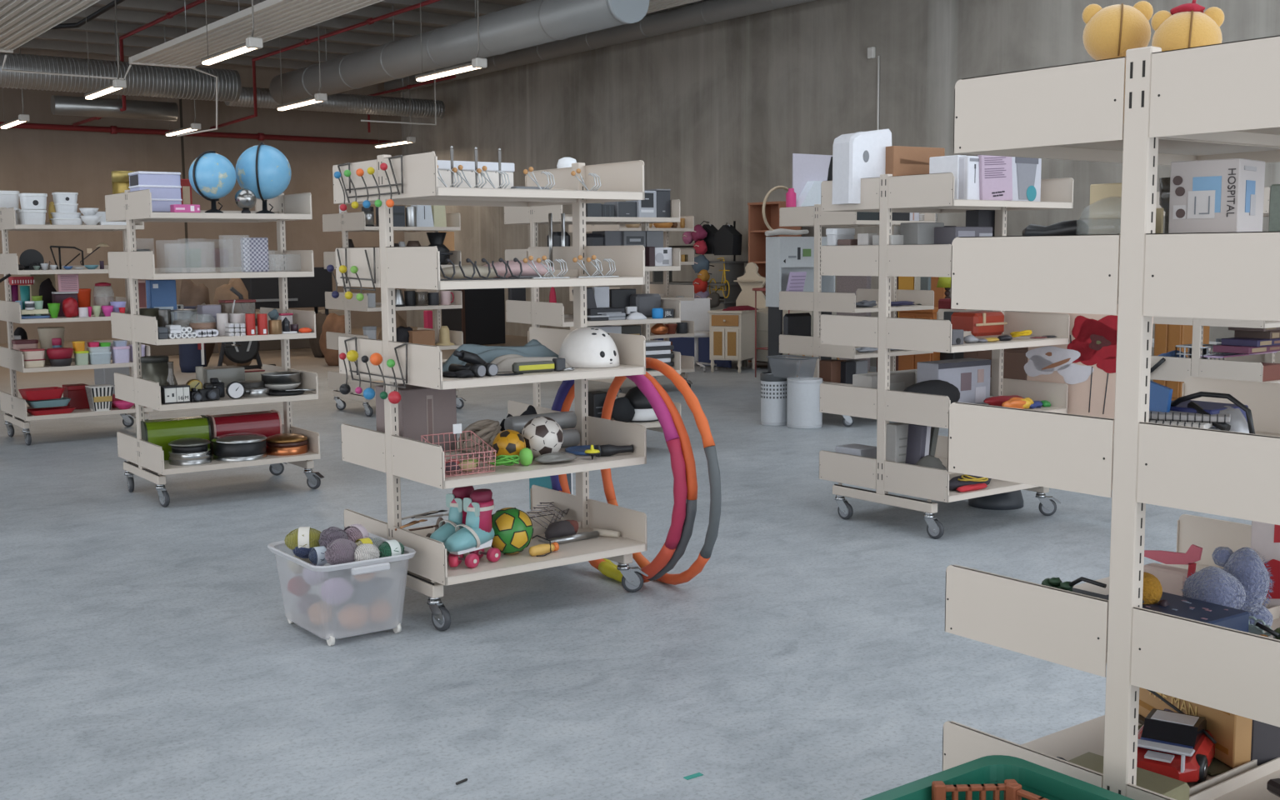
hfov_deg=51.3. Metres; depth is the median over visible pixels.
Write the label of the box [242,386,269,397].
ring
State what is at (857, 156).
dispenser
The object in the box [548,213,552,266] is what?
tube
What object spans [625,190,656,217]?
unit
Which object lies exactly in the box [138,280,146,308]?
leaflet
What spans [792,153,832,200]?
poster board
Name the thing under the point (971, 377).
box
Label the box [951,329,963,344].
webcam
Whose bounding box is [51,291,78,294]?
acrylic stand
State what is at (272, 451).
tin
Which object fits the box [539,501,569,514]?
hanger
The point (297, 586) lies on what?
yarn ball
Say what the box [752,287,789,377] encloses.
side table
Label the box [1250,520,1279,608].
carton
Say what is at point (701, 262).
goods
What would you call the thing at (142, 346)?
tub
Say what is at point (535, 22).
ventilation duct
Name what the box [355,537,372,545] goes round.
yarn ball
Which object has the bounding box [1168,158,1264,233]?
box
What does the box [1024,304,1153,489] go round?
canvas
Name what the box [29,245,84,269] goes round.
dish rack
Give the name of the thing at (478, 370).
torch
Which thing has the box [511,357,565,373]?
pump
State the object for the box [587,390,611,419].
electronics
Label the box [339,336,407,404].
coat rack
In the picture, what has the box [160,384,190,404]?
desk calendar
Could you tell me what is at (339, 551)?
yarn ball
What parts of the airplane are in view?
leg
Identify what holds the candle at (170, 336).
on the trolley at (145, 459)
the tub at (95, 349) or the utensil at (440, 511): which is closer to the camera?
the utensil at (440, 511)
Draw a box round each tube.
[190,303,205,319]
[195,366,204,388]
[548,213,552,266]
[560,213,564,246]
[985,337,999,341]
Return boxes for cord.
[957,474,988,481]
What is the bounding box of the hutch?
[733,262,767,308]
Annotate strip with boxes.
[176,304,183,309]
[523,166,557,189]
[570,168,601,190]
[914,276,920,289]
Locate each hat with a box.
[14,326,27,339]
[435,325,454,345]
[544,520,578,539]
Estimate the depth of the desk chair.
17.35 m
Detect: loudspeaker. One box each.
[585,203,601,216]
[591,230,622,245]
[604,201,636,217]
[645,189,670,217]
[645,230,663,247]
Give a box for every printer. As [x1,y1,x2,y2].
[586,306,624,315]
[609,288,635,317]
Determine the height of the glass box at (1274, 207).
0.290 m
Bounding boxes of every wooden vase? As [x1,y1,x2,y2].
[670,222,677,228]
[680,218,684,228]
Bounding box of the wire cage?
[1175,344,1224,359]
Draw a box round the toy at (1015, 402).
[1001,396,1026,409]
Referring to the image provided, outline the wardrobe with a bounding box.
[896,276,898,317]
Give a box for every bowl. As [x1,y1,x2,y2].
[34,300,43,315]
[46,347,73,359]
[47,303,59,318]
[49,358,72,366]
[63,265,73,269]
[79,208,98,215]
[80,215,101,224]
[86,306,91,316]
[91,305,100,316]
[100,305,113,316]
[110,301,125,312]
[112,400,134,409]
[118,307,125,313]
[653,222,673,228]
[915,370,917,383]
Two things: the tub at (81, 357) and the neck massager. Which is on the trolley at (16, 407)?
the tub at (81, 357)
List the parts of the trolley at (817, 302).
panel, panel, panel, post, shelf, panel, panel, panel, panel, panel, panel, shelf, post, shelf, shelf, panel, panel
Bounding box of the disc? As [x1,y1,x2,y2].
[565,445,595,455]
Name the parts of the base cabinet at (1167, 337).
door, door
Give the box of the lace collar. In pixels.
[1248,615,1274,637]
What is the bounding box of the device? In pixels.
[625,311,647,319]
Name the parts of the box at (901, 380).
printed panel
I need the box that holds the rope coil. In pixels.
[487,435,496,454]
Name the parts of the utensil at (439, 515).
handle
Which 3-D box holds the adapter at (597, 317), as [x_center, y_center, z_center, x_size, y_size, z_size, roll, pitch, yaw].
[-0.312,-0.598,9.734,0.161,0.036,0.088,-4,7,-31]
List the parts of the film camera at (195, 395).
len glass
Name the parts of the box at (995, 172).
printed panel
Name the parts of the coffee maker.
printed panel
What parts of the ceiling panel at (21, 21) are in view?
rail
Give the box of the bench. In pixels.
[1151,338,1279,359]
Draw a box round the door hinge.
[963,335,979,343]
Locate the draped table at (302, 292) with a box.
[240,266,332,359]
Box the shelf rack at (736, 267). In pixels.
[650,260,748,339]
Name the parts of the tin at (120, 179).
lid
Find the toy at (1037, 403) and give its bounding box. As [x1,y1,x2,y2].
[1029,400,1042,408]
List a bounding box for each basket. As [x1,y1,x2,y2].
[8,276,34,284]
[27,274,55,300]
[420,423,495,477]
[765,355,819,379]
[919,214,937,221]
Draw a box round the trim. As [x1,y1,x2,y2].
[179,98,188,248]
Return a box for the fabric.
[1158,350,1186,357]
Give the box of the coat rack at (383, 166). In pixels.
[334,155,403,210]
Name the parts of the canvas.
stem, stem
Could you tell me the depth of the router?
9.78 m
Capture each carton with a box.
[51,293,79,316]
[145,280,177,324]
[170,204,199,212]
[197,304,221,322]
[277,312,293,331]
[587,325,621,334]
[819,359,845,383]
[885,422,909,463]
[900,222,944,244]
[910,212,919,220]
[929,155,965,199]
[934,226,992,244]
[1011,156,1041,201]
[1117,243,1119,297]
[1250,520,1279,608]
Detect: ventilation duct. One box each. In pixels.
[0,25,240,101]
[50,21,178,120]
[225,48,444,118]
[269,0,649,104]
[384,0,814,94]
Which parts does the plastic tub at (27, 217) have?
lid, plastic tub, lid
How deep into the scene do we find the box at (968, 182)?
7.02 m
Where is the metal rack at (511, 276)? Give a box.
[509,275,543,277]
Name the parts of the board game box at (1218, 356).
printed panel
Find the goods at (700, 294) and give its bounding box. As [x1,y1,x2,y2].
[694,285,713,298]
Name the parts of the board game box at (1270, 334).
printed panel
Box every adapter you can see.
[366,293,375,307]
[586,315,609,320]
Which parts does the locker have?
dark leg, dark leg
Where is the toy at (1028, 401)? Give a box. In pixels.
[1020,397,1034,408]
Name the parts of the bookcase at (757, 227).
panel, panel, panel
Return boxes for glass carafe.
[165,361,177,385]
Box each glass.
[290,324,298,332]
[1159,177,1166,233]
[1163,177,1168,233]
[1165,177,1169,233]
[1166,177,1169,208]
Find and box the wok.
[19,249,44,269]
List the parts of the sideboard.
drawer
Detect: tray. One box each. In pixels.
[18,386,64,400]
[20,309,48,314]
[21,315,49,319]
[25,397,70,408]
[26,405,75,415]
[96,221,126,224]
[268,389,315,395]
[268,390,305,395]
[510,185,549,189]
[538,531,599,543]
[625,224,640,227]
[1208,426,1219,429]
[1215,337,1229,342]
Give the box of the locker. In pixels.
[765,236,834,371]
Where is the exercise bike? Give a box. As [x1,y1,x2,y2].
[195,286,275,369]
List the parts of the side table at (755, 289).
leg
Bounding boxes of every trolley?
[0,207,153,445]
[105,189,324,506]
[322,211,465,416]
[332,145,648,630]
[504,199,680,432]
[568,215,694,396]
[779,204,935,426]
[819,172,1074,539]
[942,35,1279,799]
[1150,186,1279,383]
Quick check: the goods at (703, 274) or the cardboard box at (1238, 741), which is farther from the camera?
the goods at (703, 274)
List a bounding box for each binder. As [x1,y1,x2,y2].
[905,424,926,464]
[925,425,930,455]
[928,426,939,456]
[1149,380,1248,426]
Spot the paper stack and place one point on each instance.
(250, 374)
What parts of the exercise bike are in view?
seat post, post, silver trim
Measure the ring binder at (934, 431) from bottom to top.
0.312 m
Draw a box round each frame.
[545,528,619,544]
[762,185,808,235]
[898,276,914,317]
[1089,182,1121,234]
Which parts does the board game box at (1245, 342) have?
printed panel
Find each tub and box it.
[0,190,19,208]
[11,339,38,350]
[14,208,19,224]
[15,193,47,224]
[20,348,44,359]
[24,358,45,367]
[50,212,81,218]
[50,218,82,224]
[51,192,78,203]
[54,203,78,212]
[71,340,84,351]
[73,350,89,364]
[85,346,110,352]
[87,341,99,347]
[88,351,111,364]
[99,342,110,346]
[110,345,129,363]
[112,340,127,346]
[127,344,144,361]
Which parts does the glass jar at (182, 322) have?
metal lid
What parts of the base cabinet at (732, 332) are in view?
leg, cane panel, door, drawer, door, cane panel, leg, leg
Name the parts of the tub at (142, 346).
lid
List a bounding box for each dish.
[84,265,99,269]
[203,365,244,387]
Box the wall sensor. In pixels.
[867,46,879,129]
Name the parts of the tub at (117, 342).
lid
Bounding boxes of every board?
[438,231,454,250]
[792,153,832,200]
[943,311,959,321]
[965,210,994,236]
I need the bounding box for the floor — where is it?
[0,325,1251,799]
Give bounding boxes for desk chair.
[680,298,717,372]
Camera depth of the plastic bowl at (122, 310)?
11.09 m
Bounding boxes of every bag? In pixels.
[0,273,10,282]
[62,297,79,317]
[177,305,206,372]
[395,325,412,342]
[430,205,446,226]
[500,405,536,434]
[694,221,718,254]
[713,221,742,254]
[783,312,811,336]
[903,380,959,404]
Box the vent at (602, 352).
[600,350,604,357]
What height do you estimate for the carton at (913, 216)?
0.111 m
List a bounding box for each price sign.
[57,274,79,291]
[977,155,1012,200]
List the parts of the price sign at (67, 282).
printed panel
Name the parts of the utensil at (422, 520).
handle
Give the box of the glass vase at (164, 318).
[157,309,171,327]
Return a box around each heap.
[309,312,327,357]
[319,312,344,365]
[855,300,876,307]
[890,300,914,305]
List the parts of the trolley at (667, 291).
panel, panel, post, panel, panel, panel, shelf, panel, post, shelf, shelf, panel, panel, panel, panel, shelf, shelf, panel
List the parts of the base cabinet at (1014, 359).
door, door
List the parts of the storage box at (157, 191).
lid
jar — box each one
[32,265,39,269]
[93,282,113,314]
[170,309,197,332]
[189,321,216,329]
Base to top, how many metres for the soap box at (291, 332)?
0.013 m
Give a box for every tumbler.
[10,285,18,301]
[20,285,30,315]
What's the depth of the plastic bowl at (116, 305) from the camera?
11.11 m
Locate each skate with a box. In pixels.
[430,485,474,557]
[444,488,500,568]
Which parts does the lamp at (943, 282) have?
lamp shade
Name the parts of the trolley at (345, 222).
panel, panel, panel, panel, panel, post, panel, panel, panel, panel, shelf, shelf, shelf, shelf, panel, panel, post, shelf, panel, shelf, panel, panel, panel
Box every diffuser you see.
[0,120,24,128]
[85,87,121,99]
[165,128,194,135]
[202,46,254,64]
[277,99,319,110]
[375,141,410,147]
[416,65,478,81]
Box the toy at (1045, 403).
[1040,400,1050,406]
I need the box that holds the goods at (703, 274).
[697,265,714,281]
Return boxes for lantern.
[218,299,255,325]
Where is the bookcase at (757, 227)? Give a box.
[747,200,802,362]
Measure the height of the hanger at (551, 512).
0.027 m
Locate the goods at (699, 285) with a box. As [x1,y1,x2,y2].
[692,273,711,293]
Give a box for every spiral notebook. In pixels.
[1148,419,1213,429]
[1149,410,1230,424]
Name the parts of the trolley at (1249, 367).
panel, panel, panel, post, panel, panel, panel, panel, post, shelf, shelf, panel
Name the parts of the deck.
printed panel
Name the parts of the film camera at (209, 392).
len glass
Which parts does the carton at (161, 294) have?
printed panel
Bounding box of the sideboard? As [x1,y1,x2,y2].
[742,306,836,367]
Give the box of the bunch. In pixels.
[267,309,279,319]
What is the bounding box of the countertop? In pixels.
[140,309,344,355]
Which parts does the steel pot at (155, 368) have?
lid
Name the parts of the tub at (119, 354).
lid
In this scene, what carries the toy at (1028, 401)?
on the trolley at (887, 194)
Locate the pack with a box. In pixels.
[533,451,576,463]
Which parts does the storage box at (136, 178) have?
lid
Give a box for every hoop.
[550,374,687,582]
[558,371,697,582]
[600,357,721,584]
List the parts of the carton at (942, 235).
printed panel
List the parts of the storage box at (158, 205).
lid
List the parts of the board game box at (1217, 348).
printed panel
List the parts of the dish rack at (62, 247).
frame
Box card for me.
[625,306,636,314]
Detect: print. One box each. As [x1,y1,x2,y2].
[25,303,34,307]
[130,174,138,186]
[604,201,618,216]
[958,158,964,199]
[991,190,1004,196]
[1264,559,1279,599]
[1273,524,1279,542]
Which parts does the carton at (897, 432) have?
printed panel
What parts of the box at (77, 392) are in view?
lid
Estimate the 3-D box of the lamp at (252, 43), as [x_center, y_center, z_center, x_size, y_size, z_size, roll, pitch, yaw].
[-4.323,-4.434,13.941,0.140,1.650,1.540,-5,8,-36]
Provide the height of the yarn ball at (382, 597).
0.092 m
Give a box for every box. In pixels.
[14,335,20,339]
[61,383,89,409]
[93,340,141,394]
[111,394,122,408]
[128,171,180,186]
[128,185,181,199]
[151,198,182,212]
[157,326,168,333]
[158,333,168,339]
[165,325,180,329]
[167,330,181,334]
[180,179,192,204]
[225,322,233,327]
[225,327,234,332]
[225,332,234,335]
[231,327,239,332]
[232,322,239,327]
[237,322,244,327]
[237,327,245,332]
[281,330,297,334]
[362,325,376,339]
[375,384,457,452]
[407,329,434,345]
[437,160,514,188]
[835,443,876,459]
[837,239,857,244]
[852,369,917,391]
[872,235,903,244]
[885,145,944,176]
[916,358,991,404]
[958,155,979,199]
[1106,591,1249,632]
[1138,687,1279,768]
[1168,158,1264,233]
[1200,351,1277,358]
[1212,345,1279,354]
[1221,337,1279,346]
[1228,326,1279,331]
[1234,330,1279,339]
[1268,184,1279,231]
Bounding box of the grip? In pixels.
[594,444,634,457]
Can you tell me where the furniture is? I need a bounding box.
[213,278,251,365]
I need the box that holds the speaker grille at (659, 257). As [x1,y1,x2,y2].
[655,252,664,262]
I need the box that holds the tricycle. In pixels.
[709,257,729,298]
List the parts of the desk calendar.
printed panel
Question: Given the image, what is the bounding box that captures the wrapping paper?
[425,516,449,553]
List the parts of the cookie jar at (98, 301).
red lid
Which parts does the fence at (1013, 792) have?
post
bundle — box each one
[50,0,124,29]
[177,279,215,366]
[855,346,878,352]
[915,455,948,472]
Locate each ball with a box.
[284,526,320,549]
[287,555,310,574]
[287,575,310,596]
[292,546,312,558]
[296,594,321,615]
[302,562,329,585]
[307,600,334,625]
[308,545,327,565]
[318,526,348,548]
[320,576,353,604]
[321,565,351,584]
[324,538,357,564]
[333,598,353,612]
[337,602,369,629]
[343,523,369,542]
[349,578,379,604]
[353,572,374,582]
[354,543,379,561]
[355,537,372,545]
[363,595,388,606]
[365,598,392,624]
[370,537,383,547]
[372,576,392,594]
[374,562,392,578]
[378,539,404,557]
[390,560,399,573]
[519,447,533,465]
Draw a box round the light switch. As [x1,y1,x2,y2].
[86,248,92,253]
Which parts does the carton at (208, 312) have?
printed panel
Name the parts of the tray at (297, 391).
handle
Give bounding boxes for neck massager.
[1021,220,1089,235]
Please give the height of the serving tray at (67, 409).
0.040 m
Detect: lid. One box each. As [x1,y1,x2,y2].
[168,437,210,446]
[211,432,267,444]
[265,433,307,442]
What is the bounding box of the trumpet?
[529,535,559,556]
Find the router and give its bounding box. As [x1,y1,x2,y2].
[601,312,625,319]
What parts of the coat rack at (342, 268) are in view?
wire frame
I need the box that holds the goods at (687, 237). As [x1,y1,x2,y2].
[682,231,693,244]
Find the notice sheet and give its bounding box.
[785,271,806,291]
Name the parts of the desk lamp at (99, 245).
arm, lamp shade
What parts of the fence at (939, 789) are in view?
post, post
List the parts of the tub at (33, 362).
lid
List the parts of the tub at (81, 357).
lid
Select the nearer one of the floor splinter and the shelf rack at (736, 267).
the floor splinter
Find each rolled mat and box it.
[504,410,576,433]
[561,429,579,447]
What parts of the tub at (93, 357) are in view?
lid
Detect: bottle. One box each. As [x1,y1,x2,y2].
[99,260,104,269]
[281,317,289,331]
[549,286,556,303]
[680,254,684,261]
[785,188,796,207]
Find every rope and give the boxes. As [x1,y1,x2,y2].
[488,455,519,465]
[1010,330,1032,337]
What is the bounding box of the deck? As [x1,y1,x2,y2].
[621,230,645,247]
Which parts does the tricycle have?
frame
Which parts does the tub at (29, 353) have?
lid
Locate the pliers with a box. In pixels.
[1041,335,1056,337]
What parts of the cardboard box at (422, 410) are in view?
printed panel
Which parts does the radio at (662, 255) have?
printed panel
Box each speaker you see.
[630,293,660,317]
[651,308,663,319]
[662,308,674,318]
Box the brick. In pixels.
[1266,778,1279,797]
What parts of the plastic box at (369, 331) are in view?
lid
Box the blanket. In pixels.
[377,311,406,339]
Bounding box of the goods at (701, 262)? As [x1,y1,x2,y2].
[691,251,709,273]
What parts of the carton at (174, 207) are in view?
printed panel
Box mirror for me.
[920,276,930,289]
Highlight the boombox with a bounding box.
[585,233,604,245]
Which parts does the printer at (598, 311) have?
printed panel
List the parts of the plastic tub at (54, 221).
lid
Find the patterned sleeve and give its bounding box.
[240,237,269,271]
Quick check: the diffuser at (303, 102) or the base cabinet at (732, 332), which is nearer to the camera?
the base cabinet at (732, 332)
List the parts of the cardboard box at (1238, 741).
black cord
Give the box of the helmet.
[558,326,619,368]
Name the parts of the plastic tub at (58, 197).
lid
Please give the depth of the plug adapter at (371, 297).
12.44 m
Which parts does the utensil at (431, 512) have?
handle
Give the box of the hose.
[611,396,634,422]
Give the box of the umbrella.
[453,350,486,364]
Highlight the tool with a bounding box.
[1030,336,1047,338]
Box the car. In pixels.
[1136,708,1214,783]
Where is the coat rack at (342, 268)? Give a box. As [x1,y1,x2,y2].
[326,247,375,300]
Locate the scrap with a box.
[683,772,703,779]
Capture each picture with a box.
[1172,175,1182,184]
[1172,190,1215,219]
[1175,186,1184,195]
[1175,208,1184,218]
[1192,175,1221,212]
[1244,165,1256,215]
[1245,180,1255,212]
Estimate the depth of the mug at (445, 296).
12.92 m
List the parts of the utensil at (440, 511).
handle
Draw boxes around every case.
[508,287,525,300]
[840,360,854,384]
[845,359,867,374]
[856,211,878,220]
[878,212,909,220]
[950,310,1007,336]
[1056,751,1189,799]
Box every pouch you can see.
[442,371,456,377]
[455,370,474,378]
[956,483,987,491]
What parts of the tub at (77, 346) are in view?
lid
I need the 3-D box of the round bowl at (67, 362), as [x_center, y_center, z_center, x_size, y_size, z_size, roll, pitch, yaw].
[-4.731,-0.310,10.888,0.179,0.063,0.179,-5,8,-36]
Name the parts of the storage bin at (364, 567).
handle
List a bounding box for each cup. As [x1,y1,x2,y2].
[40,263,48,269]
[49,265,56,269]
[51,338,61,348]
[78,307,88,317]
[398,241,405,246]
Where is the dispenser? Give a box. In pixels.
[831,129,891,204]
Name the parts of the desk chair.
backrest, seat, arm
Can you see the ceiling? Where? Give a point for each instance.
(132, 15)
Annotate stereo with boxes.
[601,204,614,216]
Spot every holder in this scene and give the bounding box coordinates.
[136,249,149,250]
[185,248,201,267]
[212,248,229,267]
[795,180,822,206]
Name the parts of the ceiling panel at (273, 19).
rail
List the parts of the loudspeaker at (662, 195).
lid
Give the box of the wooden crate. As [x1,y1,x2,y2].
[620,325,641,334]
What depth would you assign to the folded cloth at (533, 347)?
5.72 m
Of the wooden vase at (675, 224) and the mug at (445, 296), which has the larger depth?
the wooden vase at (675, 224)
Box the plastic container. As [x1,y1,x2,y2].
[94,211,105,221]
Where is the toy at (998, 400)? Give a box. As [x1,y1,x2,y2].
[983,395,1023,406]
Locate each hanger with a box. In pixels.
[526,509,559,523]
[528,511,557,525]
[529,513,554,529]
[530,507,561,521]
[533,505,564,519]
[535,504,566,516]
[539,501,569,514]
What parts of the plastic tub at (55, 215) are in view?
lid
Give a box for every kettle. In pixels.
[361,206,374,226]
[395,289,404,306]
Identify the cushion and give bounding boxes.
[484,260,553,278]
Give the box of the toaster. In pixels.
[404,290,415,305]
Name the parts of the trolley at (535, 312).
panel, panel, panel, panel, post, panel, panel, shelf, shelf, shelf, panel, panel, shelf, shelf, post, shelf, panel, panel, panel, panel, panel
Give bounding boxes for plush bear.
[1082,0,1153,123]
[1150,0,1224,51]
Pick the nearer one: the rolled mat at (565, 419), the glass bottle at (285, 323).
the rolled mat at (565, 419)
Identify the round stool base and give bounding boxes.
[968,490,1023,509]
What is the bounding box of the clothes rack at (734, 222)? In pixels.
[668,220,735,299]
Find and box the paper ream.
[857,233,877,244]
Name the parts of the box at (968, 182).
printed panel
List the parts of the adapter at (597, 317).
lid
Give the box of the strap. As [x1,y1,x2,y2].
[1150,357,1165,373]
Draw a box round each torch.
[448,363,486,377]
[465,362,498,376]
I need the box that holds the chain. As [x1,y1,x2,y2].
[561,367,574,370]
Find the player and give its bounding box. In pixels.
[546,231,569,246]
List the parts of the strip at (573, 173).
knob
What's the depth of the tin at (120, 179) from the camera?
8.44 m
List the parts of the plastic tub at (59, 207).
lid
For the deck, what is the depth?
9.93 m
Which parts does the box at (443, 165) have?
lid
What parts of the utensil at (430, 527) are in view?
handle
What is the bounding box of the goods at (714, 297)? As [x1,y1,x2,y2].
[706,288,724,308]
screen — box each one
[571,286,596,308]
[592,286,609,307]
[835,275,870,371]
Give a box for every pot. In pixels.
[31,295,42,314]
[75,288,90,307]
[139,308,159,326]
[140,355,169,385]
[425,232,452,264]
[650,323,668,334]
[676,322,687,333]
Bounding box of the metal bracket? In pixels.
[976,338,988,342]
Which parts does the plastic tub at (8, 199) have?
lid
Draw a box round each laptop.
[645,340,670,346]
[645,345,674,350]
[645,350,670,354]
[645,353,674,359]
[657,358,670,362]
[665,361,674,366]
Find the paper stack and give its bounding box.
[245,369,264,380]
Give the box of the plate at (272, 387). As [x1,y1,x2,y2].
[264,381,300,390]
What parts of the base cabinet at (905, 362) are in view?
door, door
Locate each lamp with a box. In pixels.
[0,46,29,128]
[80,243,109,265]
[84,0,126,99]
[165,28,201,135]
[200,0,263,64]
[276,23,327,110]
[374,75,415,147]
[415,0,487,81]
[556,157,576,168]
[936,276,950,298]
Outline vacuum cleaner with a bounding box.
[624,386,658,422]
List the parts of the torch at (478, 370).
handle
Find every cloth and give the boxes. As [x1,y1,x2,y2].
[39,278,56,312]
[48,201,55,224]
[298,327,311,332]
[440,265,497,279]
[442,339,558,371]
[490,354,569,373]
[722,305,758,310]
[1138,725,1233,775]
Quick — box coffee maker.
[375,205,404,226]
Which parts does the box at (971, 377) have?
printed panel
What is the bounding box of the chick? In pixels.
[1142,571,1169,606]
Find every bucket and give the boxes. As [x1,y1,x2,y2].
[37,326,64,364]
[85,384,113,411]
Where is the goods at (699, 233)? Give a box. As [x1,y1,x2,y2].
[690,220,709,241]
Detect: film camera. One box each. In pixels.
[190,387,202,402]
[197,384,219,401]
[203,377,224,397]
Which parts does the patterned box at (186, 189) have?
printed panel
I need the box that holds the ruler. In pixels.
[1155,208,1163,233]
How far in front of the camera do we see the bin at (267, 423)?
8.69 m
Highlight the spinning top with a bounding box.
[584,445,599,459]
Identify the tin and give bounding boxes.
[110,170,134,194]
[168,448,211,460]
[169,455,211,465]
[171,444,207,452]
[213,440,266,456]
[213,452,267,461]
[239,380,264,388]
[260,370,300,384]
[266,440,307,447]
[266,444,308,455]
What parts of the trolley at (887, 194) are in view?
drawer unit, lid, panel, panel, panel, panel, panel, post, shelf, shelf, panel, panel, panel, panel, panel, panel, panel, panel, shelf, panel, shelf, post, shelf, shelf, panel, panel, panel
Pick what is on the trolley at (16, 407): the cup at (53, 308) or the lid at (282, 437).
the cup at (53, 308)
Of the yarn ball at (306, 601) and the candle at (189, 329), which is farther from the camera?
the candle at (189, 329)
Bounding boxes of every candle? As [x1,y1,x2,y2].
[168,333,174,339]
[174,334,180,338]
[180,326,186,332]
[180,332,186,338]
[183,326,192,332]
[184,332,192,338]
[190,331,196,337]
[191,329,202,337]
[197,329,208,336]
[203,329,213,336]
[209,328,218,336]
[216,313,228,335]
[229,313,245,333]
[245,313,255,335]
[256,313,267,334]
[268,320,281,334]
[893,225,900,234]
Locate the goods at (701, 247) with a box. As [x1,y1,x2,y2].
[693,235,707,254]
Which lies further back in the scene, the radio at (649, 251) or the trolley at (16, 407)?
the trolley at (16, 407)
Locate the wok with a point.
(27, 257)
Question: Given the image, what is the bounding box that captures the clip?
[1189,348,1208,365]
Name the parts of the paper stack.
lid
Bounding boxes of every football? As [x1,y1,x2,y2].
[490,507,533,554]
[492,429,525,463]
[521,416,563,457]
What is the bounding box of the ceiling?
[16,0,706,69]
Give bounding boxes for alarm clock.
[185,379,202,390]
[225,381,244,399]
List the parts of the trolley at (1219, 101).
panel, panel, panel, panel, panel, shelf, post, shelf, panel, shelf, shelf, panel, panel, panel, panel, panel, shelf, panel, shelf, panel, shelf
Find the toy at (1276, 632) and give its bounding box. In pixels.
[1255,621,1279,639]
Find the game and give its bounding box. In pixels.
[1260,362,1279,381]
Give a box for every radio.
[645,246,654,266]
[655,247,672,266]
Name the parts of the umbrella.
handle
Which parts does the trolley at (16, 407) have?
panel, panel, panel, panel, panel, post, panel, panel, panel, panel, shelf, shelf, shelf, shelf, shelf, shelf, panel, post, panel, panel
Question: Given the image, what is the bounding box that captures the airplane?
[1143,544,1202,595]
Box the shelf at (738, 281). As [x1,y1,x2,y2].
[733,280,762,282]
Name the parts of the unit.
printed panel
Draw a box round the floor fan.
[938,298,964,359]
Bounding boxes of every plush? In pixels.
[1181,565,1248,610]
[1211,546,1274,628]
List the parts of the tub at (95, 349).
lid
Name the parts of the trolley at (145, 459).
panel, panel, panel, panel, panel, post, panel, panel, panel, panel, panel, shelf, shelf, shelf, shelf, shelf, shelf, panel, panel, panel, panel, panel, post, panel, panel, panel, panel, panel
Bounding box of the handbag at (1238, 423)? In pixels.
[1170,391,1254,434]
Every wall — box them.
[0,48,406,343]
[400,0,1279,380]
[655,336,731,368]
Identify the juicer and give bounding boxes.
[410,205,434,226]
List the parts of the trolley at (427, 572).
panel, panel, panel, panel, panel, post, panel, panel, panel, panel, panel, shelf, knob, shelf, coat hook strip, knob, rope coil, coat hook strip, shelf, shelf, shelf, shelf, shelf, coat hook strip, shelf, panel, panel, panel, panel, panel, knob, post, coat hook strip, panel, panel, panel, panel, panel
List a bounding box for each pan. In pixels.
[18,264,24,269]
[269,388,299,392]
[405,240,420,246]
[664,324,677,334]
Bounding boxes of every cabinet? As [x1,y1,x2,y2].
[441,288,505,344]
[707,308,758,373]
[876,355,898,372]
[896,307,966,370]
[930,276,945,307]
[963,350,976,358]
[976,346,1028,395]
[1152,320,1209,400]
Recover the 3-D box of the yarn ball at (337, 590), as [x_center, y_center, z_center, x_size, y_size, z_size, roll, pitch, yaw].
[-1.197,0.753,5.264,0.118,0.111,0.120,2,7,19]
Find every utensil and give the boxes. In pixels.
[400,519,427,529]
[401,510,438,519]
[408,525,442,530]
[410,510,447,518]
[415,513,449,518]
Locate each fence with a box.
[931,779,1018,799]
[1005,783,1049,799]
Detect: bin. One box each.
[135,415,212,460]
[205,409,282,454]
[267,531,415,645]
[760,371,787,425]
[786,377,822,429]
[861,755,1134,799]
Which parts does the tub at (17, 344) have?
lid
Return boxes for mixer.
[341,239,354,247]
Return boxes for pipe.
[0,121,391,144]
[1,55,131,79]
[72,0,207,126]
[176,68,217,136]
[210,0,440,129]
[360,70,436,124]
[367,75,455,132]
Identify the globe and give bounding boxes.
[188,150,236,213]
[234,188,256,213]
[235,142,291,213]
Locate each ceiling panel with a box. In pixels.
[0,0,99,53]
[128,0,383,69]
[645,0,700,14]
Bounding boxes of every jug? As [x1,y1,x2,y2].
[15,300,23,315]
[405,206,416,226]
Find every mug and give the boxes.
[25,300,34,309]
[428,292,439,305]
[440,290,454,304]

